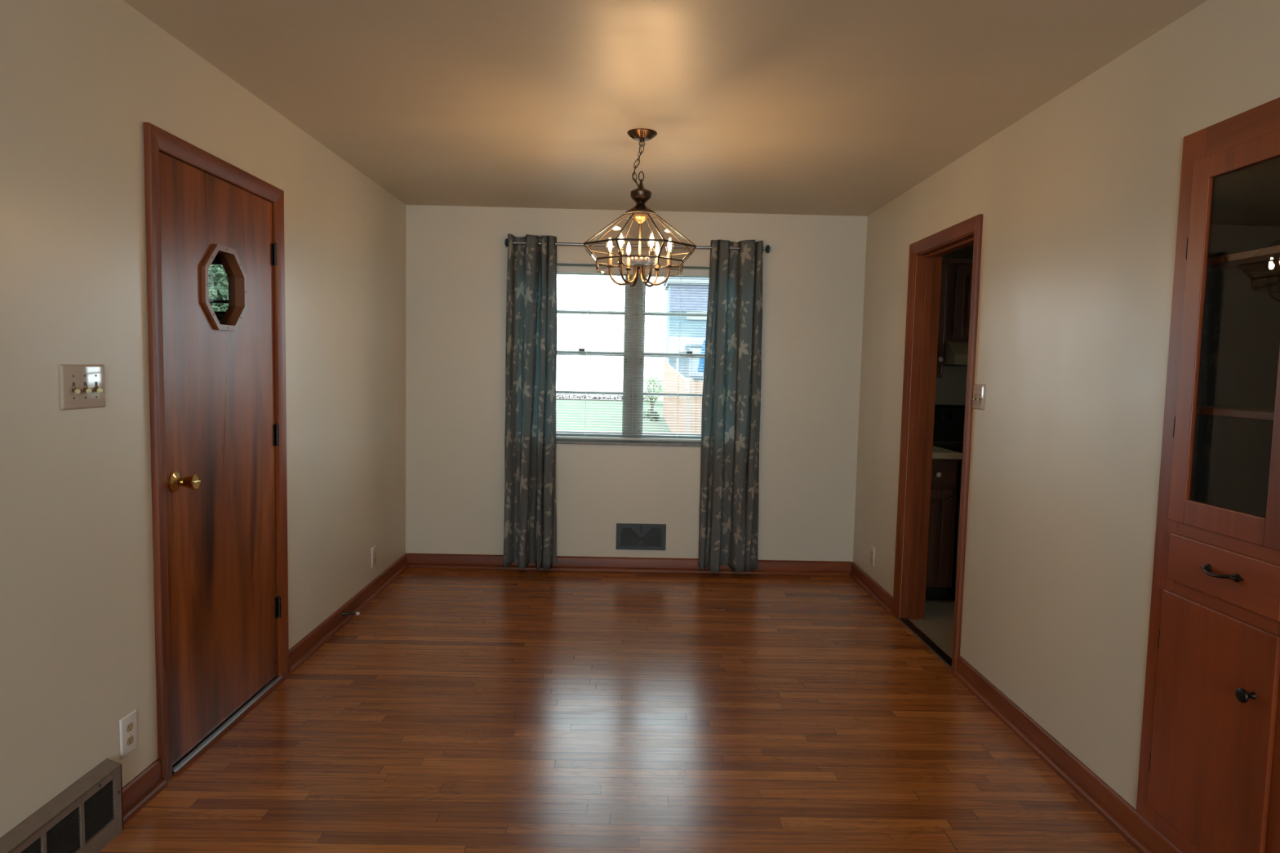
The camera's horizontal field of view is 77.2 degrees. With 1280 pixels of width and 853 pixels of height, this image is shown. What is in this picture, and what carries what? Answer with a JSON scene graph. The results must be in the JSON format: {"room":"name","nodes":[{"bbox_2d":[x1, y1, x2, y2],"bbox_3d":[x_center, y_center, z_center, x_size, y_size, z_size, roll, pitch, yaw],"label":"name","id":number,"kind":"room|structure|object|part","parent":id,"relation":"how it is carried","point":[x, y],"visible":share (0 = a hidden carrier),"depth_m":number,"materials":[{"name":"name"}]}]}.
{"room":"dining room","nodes":[
{"label":"dining room","id":0,"kind":"room"},
{"bbox_2d":[0,0,405,837],"bbox_3d":[-1.597,0.066,1.174,0.130,2.460,8.770,1,4,-1],"label":"wall","id":1,"kind":"structure","parent":0,"point":[80,80],"depth_m":2.36,"materials":[{"name":"paint"}]},
{"bbox_2d":[0,758,123,852],"bbox_3d":[-1.540,1.120,1.860,0.048,0.219,1.001,1,4,-1],"label":"floor vent","id":2,"kind":"object","parent":1,"relation":"attached to","point":[86,816],"visible":1,"depth_m":2.18,"materials":[{"name":"beige metal"}]},
{"bbox_3d":[-1.532,1.103,1.978,0.018,0.121,0.130,1,4,-1],"label":"louvre panel","id":3,"kind":"part","parent":2,"relation":"part of","materials":[{"name":"black metal"}]},
{"bbox_3d":[-1.534,1.092,2.120,0.018,0.121,0.130,1,4,-1],"label":"louvre panel","id":4,"kind":"part","parent":2,"relation":"part of","materials":[{"name":"black metal"}]},
{"bbox_3d":[-1.536,1.082,2.261,0.018,0.121,0.130,1,4,-1],"label":"louvre panel","id":5,"kind":"part","parent":2,"relation":"part of","materials":[{"name":"black metal"}]},
{"bbox_2d":[59,364,105,410],"bbox_3d":[-1.535,-0.110,2.220,0.016,0.123,0.180,1,4,-1],"label":"light switch","id":6,"kind":"object","parent":1,"relation":"attached to","point":[82,386],"visible":1,"depth_m":2.21,"materials":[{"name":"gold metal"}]},
{"bbox_2d":[119,709,137,759],"bbox_3d":[-1.564,0.942,2.455,0.008,0.122,0.078,1,4,-1],"label":"wall outlet","id":7,"kind":"object","parent":1,"relation":"attached to","point":[128,724],"visible":1,"depth_m":2.45,"materials":[{"name":"white plastic"}]},
{"bbox_2d":[126,735,133,746],"bbox_3d":[-1.562,0.963,2.457,0.002,0.025,0.033,1,4,-1],"label":"receptacle","id":8,"kind":"object","parent":7,"relation":"attached to","point":[130,739],"depth_m":2.46,"materials":[{"name":"beige plastic"}]},
{"bbox_2d":[126,722,133,733],"bbox_3d":[-1.562,0.921,2.454,0.002,0.025,0.033,1,4,-1],"label":"receptacle","id":9,"kind":"object","parent":7,"relation":"attached to","point":[130,726],"depth_m":2.45,"materials":[{"name":"beige plastic"}]},
{"bbox_2d":[122,759,167,825],"bbox_3d":[-1.557,1.138,2.491,0.032,0.090,0.249,1,4,-1],"label":"baseboard","id":10,"kind":"structure","parent":1,"relation":"attached to","point":[144,787],"depth_m":2.51,"materials":[{"name":"brown wood"}]},
{"bbox_3d":[-1.552,1.172,2.494,0.020,0.022,0.249,1,4,-1],"label":"shoe moulding","id":11,"kind":"part","parent":10,"relation":"part of","materials":[{"name":"brown wood"}]},
{"bbox_2d":[142,122,288,782],"bbox_3d":[-1.585,0.082,3.022,0.206,2.116,0.958,1,4,-1],"label":"door","id":12,"kind":"structure","parent":1,"relation":"in","point":[218,406],"depth_m":2.92,"materials":[{"name":"brown wood"}]},
{"bbox_3d":[-1.542,0.116,2.576,0.021,2.116,0.064,1,4,-1],"label":"casing","id":13,"kind":"part","parent":12,"relation":"part of","materials":[{"name":"brown wood"}]},
{"bbox_3d":[-1.508,0.185,2.680,0.050,0.051,0.051,1,4,-1],"label":"knob","id":14,"kind":"part","parent":12,"relation":"part of","materials":[{"name":"gold metal"}]},
{"bbox_3d":[-1.539,-0.511,2.976,0.014,0.308,0.308,1,4,-1],"label":"octagon frame","id":15,"kind":"part","parent":12,"relation":"part of","materials":[{"name":"brown wood"}]},
{"bbox_3d":[-1.552,0.050,3.468,0.021,2.116,0.064,1,4,-1],"label":"casing","id":16,"kind":"part","parent":12,"relation":"part of","materials":[{"name":"brown wood"}]},
{"bbox_2d":[172,675,286,777],"bbox_3d":[-1.613,1.129,3.096,0.136,0.016,0.845,1,4,-1],"label":"trim","id":17,"kind":"structure","parent":1,"relation":"attached to","point":[205,744],"depth_m":3.01,"materials":[{"name":"metal"}]},
{"bbox_2d":[288,553,408,673],"bbox_3d":[-1.581,0.986,4.540,0.032,0.090,1.933,1,4,-1],"label":"baseboard","id":18,"kind":"structure","parent":1,"relation":"attached to","point":[308,646],"depth_m":4.24,"materials":[{"name":"brown wood"}]},
{"bbox_2d":[342,610,359,615],"bbox_3d":[-1.537,0.996,4.267,0.088,0.027,0.027,1,4,-1],"label":"door stop","id":19,"kind":"object","parent":1,"relation":"attached to","point":[344,613],"visible":1,"depth_m":4.26,"materials":[{"name":"metal"}]},
{"bbox_2d":[371,545,376,568],"bbox_3d":[-1.593,0.780,4.802,0.008,0.122,0.078,1,4,-1],"label":"wall outlet","id":20,"kind":"object","parent":1,"relation":"attached to","point":[374,548],"visible":1,"depth_m":4.79,"materials":[{"name":"white plastic"}]},
{"bbox_2d":[98,567,1138,852],"bbox_3d":[1.229,1.397,1.252,5.620,0.120,8.660,1,4,-1],"label":"floor","id":21,"kind":"structure","parent":0,"point":[460,710],"depth_m":3.02,"materials":[{"name":"brown wood"}]},
{"bbox_2d":[924,458,958,599],"bbox_3d":[1.763,0.614,5.166,0.290,0.888,0.709,1,4,-1],"label":"base cabinet","id":22,"kind":"object","parent":21,"relation":"on","point":[944,485],"visible":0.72,"depth_m":4.85,"materials":[{"name":"brown wood"}]},
{"bbox_3d":[1.754,0.668,4.856,0.245,0.575,0.019,1,4,-1],"label":"door","id":23,"kind":"part","parent":22,"relation":"part of","materials":[{"name":"brown wood"}]},
{"bbox_3d":[1.773,0.292,4.828,0.247,0.150,0.019,1,4,-1],"label":"drawer","id":24,"kind":"part","parent":22,"relation":"part of","materials":[{"name":"brown wood"}]},
{"bbox_2d":[932,445,962,459],"bbox_3d":[1.778,0.150,5.143,0.299,0.040,0.686,1,4,-1],"label":"countertop","id":25,"kind":"structure","parent":22,"relation":"on","point":[937,452],"depth_m":4.80,"materials":[{"name":"beige laminate"}]},
{"bbox_2d":[933,404,964,600],"bbox_3d":[2.304,0.475,5.155,0.762,1.190,0.714,1,4,-1],"label":"stove","id":26,"kind":"object","parent":21,"relation":"on","point":[948,420],"visible":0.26,"depth_m":5.41,"materials":[{"name":"black metal"}]},
{"bbox_3d":[2.026,-0.070,5.398,0.048,0.048,0.021,1,4,-1],"label":"control knob","id":27,"kind":"part","parent":26,"relation":"part of","materials":[{"name":"black plastic"}]},
{"bbox_3d":[2.103,-0.068,5.399,0.048,0.048,0.021,1,4,-1],"label":"control knob","id":28,"kind":"part","parent":26,"relation":"part of","materials":[{"name":"black plastic"}]},
{"bbox_2d":[405,204,867,561],"bbox_3d":[-0.044,-0.220,5.504,3.080,2.460,0.130,1,4,-1],"label":"wall","id":29,"kind":"structure","parent":0,"point":[814,267],"depth_m":5.44,"materials":[{"name":"paint"}]},
{"bbox_2d":[555,440,701,446],"bbox_3d":[-0.062,0.113,5.510,1.640,0.018,0.137,1,4,-1],"label":"window sill","id":30,"kind":"structure","parent":29,"relation":"attached to","point":[557,442],"depth_m":5.44,"materials":[{"name":"grey wood"}]},
{"bbox_2d":[407,553,851,575],"bbox_3d":[-0.069,0.948,5.509,3.054,0.090,0.032,1,4,-1],"label":"baseboard","id":31,"kind":"structure","parent":29,"relation":"attached to","point":[414,560],"depth_m":5.51,"materials":[{"name":"brown wood"}]},
{"bbox_3d":[-0.070,0.982,5.505,3.054,0.022,0.020,1,4,-1],"label":"shoe moulding","id":32,"kind":"part","parent":31,"relation":"part of","materials":[{"name":"brown wood"}]},
{"bbox_2d":[555,261,709,442],"bbox_3d":[-0.048,-0.498,5.489,1.590,1.207,0.138,1,4,-1],"label":"window","id":33,"kind":"structure","parent":29,"relation":"in","point":[639,332],"depth_m":5.50,"materials":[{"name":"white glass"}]},
{"bbox_3d":[-0.455,-0.230,5.531,0.696,0.587,0.024,1,4,-1],"label":"sash","id":34,"kind":"part","parent":33,"relation":"part of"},
{"bbox_3d":[-0.443,-0.780,5.508,0.696,0.578,0.024,1,4,-1],"label":"sash","id":35,"kind":"part","parent":33,"relation":"part of","materials":[{"name":"white"}]},
{"bbox_2d":[555,266,709,441],"bbox_3d":[-0.048,-0.493,5.463,1.562,1.177,0.048,1,4,-1],"label":"window blind","id":36,"kind":"object","parent":33,"relation":"attached to","point":[561,269],"visible":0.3,"depth_m":5.45,"materials":[{"name":"white plastic"}]},
{"bbox_3d":[-0.363,-0.482,5.460,0.001,1.125,0.026,1,4,-1],"label":"ladder cord","id":37,"kind":"part","parent":36,"relation":"part of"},
{"bbox_3d":[-0.061,0.086,5.506,1.550,0.016,0.026,1,4,-1],"label":"rail","id":38,"kind":"part","parent":36,"relation":"part of","materials":[{"name":"white plastic"}]},
{"bbox_3d":[-0.043,-0.475,5.465,0.001,1.125,0.026,1,4,-1],"label":"ladder cord","id":39,"kind":"part","parent":36,"relation":"part of","materials":[{"name":"grey fabric"}]},
{"bbox_3d":[0.267,-0.469,5.469,0.001,1.125,0.026,1,4,-1],"label":"ladder cord","id":40,"kind":"part","parent":36,"relation":"part of","materials":[{"name":"white fabric"}]},
{"bbox_3d":[0.352,-0.212,5.542,0.682,0.587,0.024,1,4,-1],"label":"sash","id":41,"kind":"part","parent":33,"relation":"part of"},
{"bbox_3d":[0.364,-0.763,5.519,0.682,0.578,0.024,1,4,-1],"label":"sash","id":42,"kind":"part","parent":33,"relation":"part of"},
{"bbox_2d":[504,238,769,253],"bbox_3d":[-0.016,-1.185,5.309,1.750,0.067,0.117,1,4,-1],"label":"curtain rod","id":43,"kind":"object","parent":29,"relation":"attached to","point":[767,247],"visible":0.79,"depth_m":5.27,"materials":[{"name":"metal"}]},
{"bbox_2d":[502,233,557,570],"bbox_3d":[-0.722,-0.151,5.339,0.358,2.221,0.114,1,4,-1],"label":"curtain","id":44,"kind":"object","parent":43,"relation":"hanging from","point":[530,533],"visible":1,"depth_m":5.33,"materials":[{"name":"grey fabric"}]},
{"bbox_2d":[697,239,763,573],"bbox_3d":[0.621,-0.124,5.357,0.412,2.214,0.112,1,4,-1],"label":"curtain","id":45,"kind":"object","parent":43,"relation":"hanging from","point":[728,534],"visible":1,"depth_m":5.34,"materials":[{"name":"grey fabric"}]},
{"bbox_2d":[615,523,666,550],"bbox_3d":[0.007,0.759,5.502,0.342,0.181,0.021,1,4,-1],"label":"air vent","id":46,"kind":"object","parent":29,"relation":"in","point":[629,536],"visible":1,"depth_m":5.51,"materials":[{"name":"metal"}]},
{"bbox_2d":[123,0,1206,216],"bbox_3d":[0.347,-1.184,1.029,7.700,0.140,8.920,1,4,-1],"label":"ceiling","id":47,"kind":"structure","parent":0,"point":[792,107],"depth_m":2.94,"materials":[{"name":"paint"}]},
{"bbox_2d":[583,128,696,287],"bbox_3d":[0.003,-0.973,3.598,0.496,0.674,0.496,1,4,-1],"label":"chandelier","id":48,"kind":"object","parent":47,"relation":"hanging from","point":[640,195],"visible":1,"depth_m":3.58,"materials":[{"name":"brown metal"}]},
{"bbox_3d":[-0.218,-0.777,3.610,0.054,0.061,0.202,1,4,-1],"label":"glass panel","id":49,"kind":"part","parent":48,"relation":"part of","materials":[{"name":"clear glass"}]},
{"bbox_3d":[-0.159,-0.877,3.603,0.170,0.142,0.202,1,4,-1],"label":"glass panel","id":50,"kind":"part","parent":48,"relation":"part of","materials":[{"name":"clear glass"}]},
{"bbox_3d":[-0.081,-0.686,3.629,0.126,0.092,0.011,2,4,7],"label":"arm","id":51,"kind":"part","parent":48,"relation":"part of","materials":[{"name":"gold metal"}]},
{"bbox_3d":[-0.051,-0.680,3.558,0.011,0.092,0.126,4,5,37],"label":"arm","id":52,"kind":"part","parent":48,"relation":"part of","materials":[{"name":"gold metal"}]},
{"bbox_3d":[-0.034,-0.689,3.691,0.011,0.092,0.126,-1,5,-23],"label":"arm","id":53,"kind":"part","parent":48,"relation":"part of","materials":[{"name":"gold metal"}]},
{"bbox_3d":[-0.011,-1.152,3.581,0.039,0.237,0.010,1,4,-1],"label":"lamp cord","id":54,"kind":"part","parent":48,"relation":"part of","materials":[{"name":"brown metal"}]},
{"bbox_3d":[-0.001,-0.822,3.609,0.496,0.252,0.496,1,4,-1],"label":"lamp frame","id":55,"kind":"part","parent":48,"relation":"part of","materials":[{"name":"gold metal"}]},
{"bbox_3d":[-0.001,-0.826,3.609,0.015,0.180,0.015,1,4,-1],"label":"rod","id":56,"kind":"part","parent":48,"relation":"part of","materials":[{"name":"gold metal"}]},
{"bbox_3d":[0.026,-0.677,3.548,0.011,0.092,0.126,-1,5,-23],"label":"arm","id":57,"kind":"part","parent":48,"relation":"part of","materials":[{"name":"gold metal"}]},
{"bbox_3d":[0.043,-0.687,3.681,0.011,0.092,0.126,4,5,37],"label":"arm","id":58,"kind":"part","parent":48,"relation":"part of","materials":[{"name":"gold metal"}]},
{"bbox_3d":[0.073,-0.681,3.610,0.126,0.092,0.011,2,4,7],"label":"arm","id":59,"kind":"part","parent":48,"relation":"part of","materials":[{"name":"gold metal"}]},
{"bbox_3d":[0.159,-0.870,3.608,0.170,0.142,0.202,1,4,-1],"label":"glass panel","id":60,"kind":"part","parent":48,"relation":"part of","materials":[{"name":"clear glass"}]},
{"bbox_2d":[933,244,973,444],"bbox_3d":[2.887,-0.032,4.054,2.490,2.490,3.120,1,4,-1],"label":"wall","id":61,"kind":"structure","parent":0,"point":[950,389],"depth_m":5.46,"materials":[{"name":"paint"}]},
{"bbox_2d":[936,257,950,377],"bbox_3d":[1.795,-0.699,5.229,0.299,0.753,0.390,1,4,-1],"label":"upper cabinet","id":62,"kind":"object","parent":61,"relation":"attached to","point":[945,261],"visible":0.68,"depth_m":5.07,"materials":[{"name":"brown wood"}]},
{"bbox_3d":[1.804,-1.048,5.053,0.299,0.030,0.010,1,4,-1],"label":"crown","id":63,"kind":"part","parent":62,"relation":"part of","materials":[{"name":"brown wood"}]},
{"bbox_2d":[945,258,973,342],"bbox_3d":[2.330,-0.805,5.243,0.768,0.520,0.358,1,4,-1],"label":"upper cabinet","id":64,"kind":"object","parent":61,"relation":"attached to","point":[960,270],"visible":0.26,"depth_m":5.07,"materials":[{"name":"brown wood"}]},
{"bbox_2d":[943,341,968,366],"bbox_3d":[2.324,-0.464,5.205,0.756,0.152,0.483,1,4,-1],"label":"range hood","id":65,"kind":"object","parent":64,"relation":"attached to","point":[956,353],"visible":0.19,"depth_m":5.02,"materials":[{"name":"beige metal"}]},
{"bbox_3d":[2.338,-1.037,5.060,0.768,0.030,0.010,1,4,-1],"label":"crown","id":66,"kind":"part","parent":64,"relation":"part of","materials":[{"name":"brown wood"}]},
{"bbox_3d":[2.162,-0.790,5.072,0.344,0.462,0.019,1,4,-1],"label":"door","id":67,"kind":"part","parent":64,"relation":"part of","materials":[{"name":"brown wood"}]},
{"bbox_2d":[853,0,1279,809],"bbox_3d":[1.612,0.134,1.218,0.130,2.460,8.770,1,4,-1],"label":"wall","id":68,"kind":"structure","parent":0,"point":[1077,198],"depth_m":2.84,"materials":[{"name":"paint"}]},
{"bbox_2d":[848,561,893,614],"bbox_3d":[1.460,1.012,5.093,0.032,0.090,0.908,1,4,-1],"label":"baseboard","id":69,"kind":"structure","parent":68,"relation":"attached to","point":[871,587],"depth_m":5.03,"materials":[{"name":"brown wood"}]},
{"bbox_2d":[870,545,875,567],"bbox_3d":[1.476,0.823,5.091,0.008,0.122,0.078,1,4,-1],"label":"wall outlet","id":70,"kind":"object","parent":68,"relation":"attached to","point":[873,548],"visible":1,"depth_m":5.08,"materials":[{"name":"white plastic"}]},
{"bbox_2d":[897,617,951,668],"bbox_3d":[1.502,1.122,4.192,0.057,0.006,0.785,1,4,-1],"label":"threshold","id":71,"kind":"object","parent":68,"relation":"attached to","point":[917,632],"depth_m":4.17,"materials":[{"name":"brown metal"}]},
{"bbox_2d":[892,213,982,672],"bbox_3d":[1.568,0.071,4.115,0.161,2.116,0.893,1,4,-1],"label":"door frame","id":72,"kind":"structure","parent":68,"relation":"in","point":[926,290],"depth_m":4.46,"materials":[{"name":"brown wood"}]},
{"bbox_3d":[1.493,0.039,4.527,0.021,2.116,0.064,1,4,-1],"label":"casing","id":73,"kind":"part","parent":72,"relation":"part of","materials":[{"name":"brown wood"}]},
{"bbox_3d":[1.503,0.101,3.701,0.021,2.116,0.064,1,4,-1],"label":"casing","id":74,"kind":"part","parent":72,"relation":"part of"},
{"bbox_2d":[972,383,986,409],"bbox_3d":[1.512,-0.133,3.590,0.016,0.113,0.118,1,4,-1],"label":"light switch","id":75,"kind":"object","parent":68,"relation":"attached to","point":[979,390],"visible":1,"depth_m":3.58,"materials":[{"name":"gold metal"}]},
{"bbox_2d":[952,655,1182,852],"bbox_3d":[1.517,1.366,0.334,0.032,0.090,6.827,1,4,-1],"label":"baseboard","id":76,"kind":"structure","parent":68,"relation":"attached to","point":[1108,804],"depth_m":2.77,"materials":[{"name":"brown wood"}]},
{"bbox_2d":[1136,97,1279,852],"bbox_3d":[1.685,0.195,2.078,0.417,1.994,0.555,1,4,-1],"label":"china cabinet","id":77,"kind":"object","parent":68,"relation":"attached to","point":[1209,777],"visible":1,"depth_m":2.21,"materials":[{"name":"brown wood"}]},
{"bbox_3d":[1.515,1.144,2.147,0.020,0.084,0.369,1,4,-1],"label":"cross rail","id":78,"kind":"part","parent":77,"relation":"part of","materials":[{"name":"brown wood"}]},
{"bbox_3d":[1.505,0.804,2.125,0.013,0.645,0.413,1,4,-1],"label":"door","id":79,"kind":"part","parent":77,"relation":"part of","materials":[{"name":"brown wood"}]},
{"bbox_3d":[1.496,0.379,2.077,0.034,0.023,0.152,1,4,-1],"label":"drawer pull","id":80,"kind":"part","parent":77,"relation":"part of","materials":[{"name":"metal"}]},
{"bbox_3d":[1.515,0.383,2.089,0.012,0.133,0.397,1,4,-1],"label":"drawer","id":81,"kind":"part","parent":77,"relation":"part of","materials":[{"name":"brown wood"}]},
{"bbox_3d":[1.528,-0.220,2.046,0.014,1.004,0.413,1,4,-1],"label":"glass door","id":82,"kind":"part","parent":77,"relation":"part of","materials":[{"name":"brown wood"}]},
{"bbox_3d":[1.530,0.465,2.096,0.020,0.043,0.369,1,4,-1],"label":"cross rail","id":83,"kind":"part","parent":77,"relation":"part of","materials":[{"name":"brown wood"}]},
{"bbox_3d":[1.534,0.297,2.084,0.020,0.055,0.369,1,4,-1],"label":"cross rail","id":84,"kind":"part","parent":77,"relation":"part of","materials":[{"name":"brown wood"}]},
{"bbox_2d":[1195,405,1274,420],"bbox_3d":[1.722,-0.028,2.062,0.330,0.020,0.517,1,4,-1],"label":"shelf","id":85,"kind":"object","parent":77,"relation":"attached to","point":[1219,412],"depth_m":2.17,"materials":[{"name":"brown wood"}]},
{"bbox_3d":[1.557,-0.753,2.006,0.020,0.100,0.369,1,4,-1],"label":"rail","id":86,"kind":"part","parent":77,"relation":"part of","materials":[{"name":"brown wood"}]},
{"bbox_2d":[1206,244,1279,271],"bbox_3d":[1.731,-0.437,2.032,0.330,0.020,0.517,1,4,-1],"label":"shelf","id":87,"kind":"object","parent":77,"relation":"attached to","point":[1266,259],"depth_m":2.14,"materials":[{"name":"brown wood"}]},
{"bbox_3d":[1.486,0.660,1.965,0.036,0.036,0.036,1,4,-1],"label":"door knob","id":88,"kind":"part","parent":77,"relation":"part of","materials":[{"name":"metal"}]},
{"bbox_3d":[-2.545,-0.080,3.072,1.720,2.490,2.600,1,4,-1],"label":"wall","id":89,"kind":"structure","parent":0,"visible":0},
{"bbox_2d":[208,254,228,303],"bbox_3d":[-2.305,-0.801,4.207,0.940,0.300,0.035,1,4,-1],"label":"window blind","id":90,"kind":"object","parent":89,"relation":"attached to","point":[216,261],"visible":0.02,"depth_m":4.21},
{"bbox_3d":[-2.308,-0.660,4.218,0.940,0.017,0.025,1,4,-1],"label":"rail","id":91,"kind":"part","parent":90,"relation":"part of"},
{"bbox_2d":[213,311,225,319],"bbox_3d":[-2.306,-0.768,4.237,1.040,0.400,0.120,1,4,-1],"label":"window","id":92,"kind":"structure","parent":89,"relation":"in","point":[220,314],"depth_m":4.27,"materials":[{"name":"glass"}]},
{"bbox_3d":[-2.307,-0.781,4.277,1.000,0.380,0.040,1,4,-1],"label":"frame","id":93,"kind":"part","parent":92,"relation":"part of","materials":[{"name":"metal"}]},
{"bbox_3d":[-2.310,-0.578,4.231,1.040,0.022,0.080,1,4,-1],"label":"sill","id":94,"kind":"part","parent":92,"relation":"part of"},
{"label":"outside","id":95,"kind":"structure","parent":0,"visible":0},
{"bbox_2d":[555,376,663,400],"bbox_3d":[-2.576,-4.620,85.368,160.000,0.090,89.000,1,4,-1],"label":"ground","id":96,"kind":"structure","parent":95,"point":[563,381],"depth_m":73.75,"materials":[{"name":"white snow"}]},
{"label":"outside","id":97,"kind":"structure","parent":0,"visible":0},
{"bbox_2d":[555,400,696,433],"bbox_3d":[-1.831,-0.015,23.338,80.000,0.100,35.410,1,4,-1],"label":"lawn","id":98,"kind":"structure","parent":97,"point":[593,406],"depth_m":27.02,"materials":[{"name":"green plant"}]},
{"bbox_2d":[208,265,228,311],"bbox_3d":[-4.348,-1.466,8.491,4.838,4.881,2.268,1,4,-1],"label":"leafy tree","id":99,"kind":"object","parent":98,"relation":"on","point":[215,306],"visible":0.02,"depth_m":7.96,"materials":[{"name":"green plant"}]},
{"bbox_2d":[555,394,656,401],"bbox_3d":[-3.814,-1.464,39.974,9.259,0.490,0.770,1,4,-1],"label":"flower bed","id":100,"kind":"object","parent":98,"relation":"on","point":[617,398],"visible":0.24,"depth_m":39.87,"materials":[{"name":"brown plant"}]},
{"bbox_2d":[642,408,659,421],"bbox_3d":[0.343,-0.336,26.027,0.590,0.525,1.642,1,4,-1],"label":"bush","id":101,"kind":"object","parent":98,"relation":"on","point":[652,413],"visible":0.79,"depth_m":25.65,"materials":[{"name":"green plant"}]},
{"bbox_2d":[643,368,663,410],"bbox_3d":[0.481,-1.317,29.486,0.945,1.696,0.692,1,4,-1],"label":"young tree","id":102,"kind":"object","parent":98,"relation":"on","point":[652,379],"visible":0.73,"depth_m":29.43,"materials":[{"name":"green plant"}]},
{"bbox_2d":[662,360,693,432],"bbox_3d":[0.907,-0.860,21.608,0.101,1.960,12.901,1,4,0],"label":"wooden fence","id":103,"kind":"object","parent":98,"relation":"on","point":[667,375],"visible":0.66,"depth_m":20.30,"materials":[{"name":"beige wood"}]},
{"bbox_2d":[663,276,709,385],"bbox_3d":[7.235,-4.289,36.371,12.300,6.900,3.800,1,4,-1],"label":"house","id":104,"kind":"structure","parent":98,"relation":"on","point":[685,331],"depth_m":34.77,"materials":[{"name":"blue"}]},
{"bbox_3d":[1.415,-2.057,34.953,0.520,2.400,0.220,1,4,-1],"label":"porch post","id":105,"kind":"part","parent":104,"relation":"part of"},
{"bbox_2d":[684,377,702,434],"bbox_3d":[2.844,-0.109,15.105,3.980,1.510,0.100,1,4,-1],"label":"wooden fence","id":106,"kind":"object","parent":98,"relation":"on","point":[693,389],"visible":0.09,"depth_m":15.02,"materials":[{"name":"beige wood"}]},
{"bbox_3d":[0.904,-0.150,15.078,0.100,1.510,0.100,1,4,-1],"label":"post","id":107,"kind":"part","parent":106,"relation":"part of","materials":[{"name":"beige wood"}]},
{"bbox_2d":[697,339,705,380],"bbox_3d":[2.467,-1.940,30.973,0.473,2.800,0.473,3,5,22],"label":"patio umbrella","id":108,"kind":"object","parent":98,"relation":"on","point":[701,365],"visible":0.45,"depth_m":30.81,"materials":[{"name":"blue fabric"}]}
]}

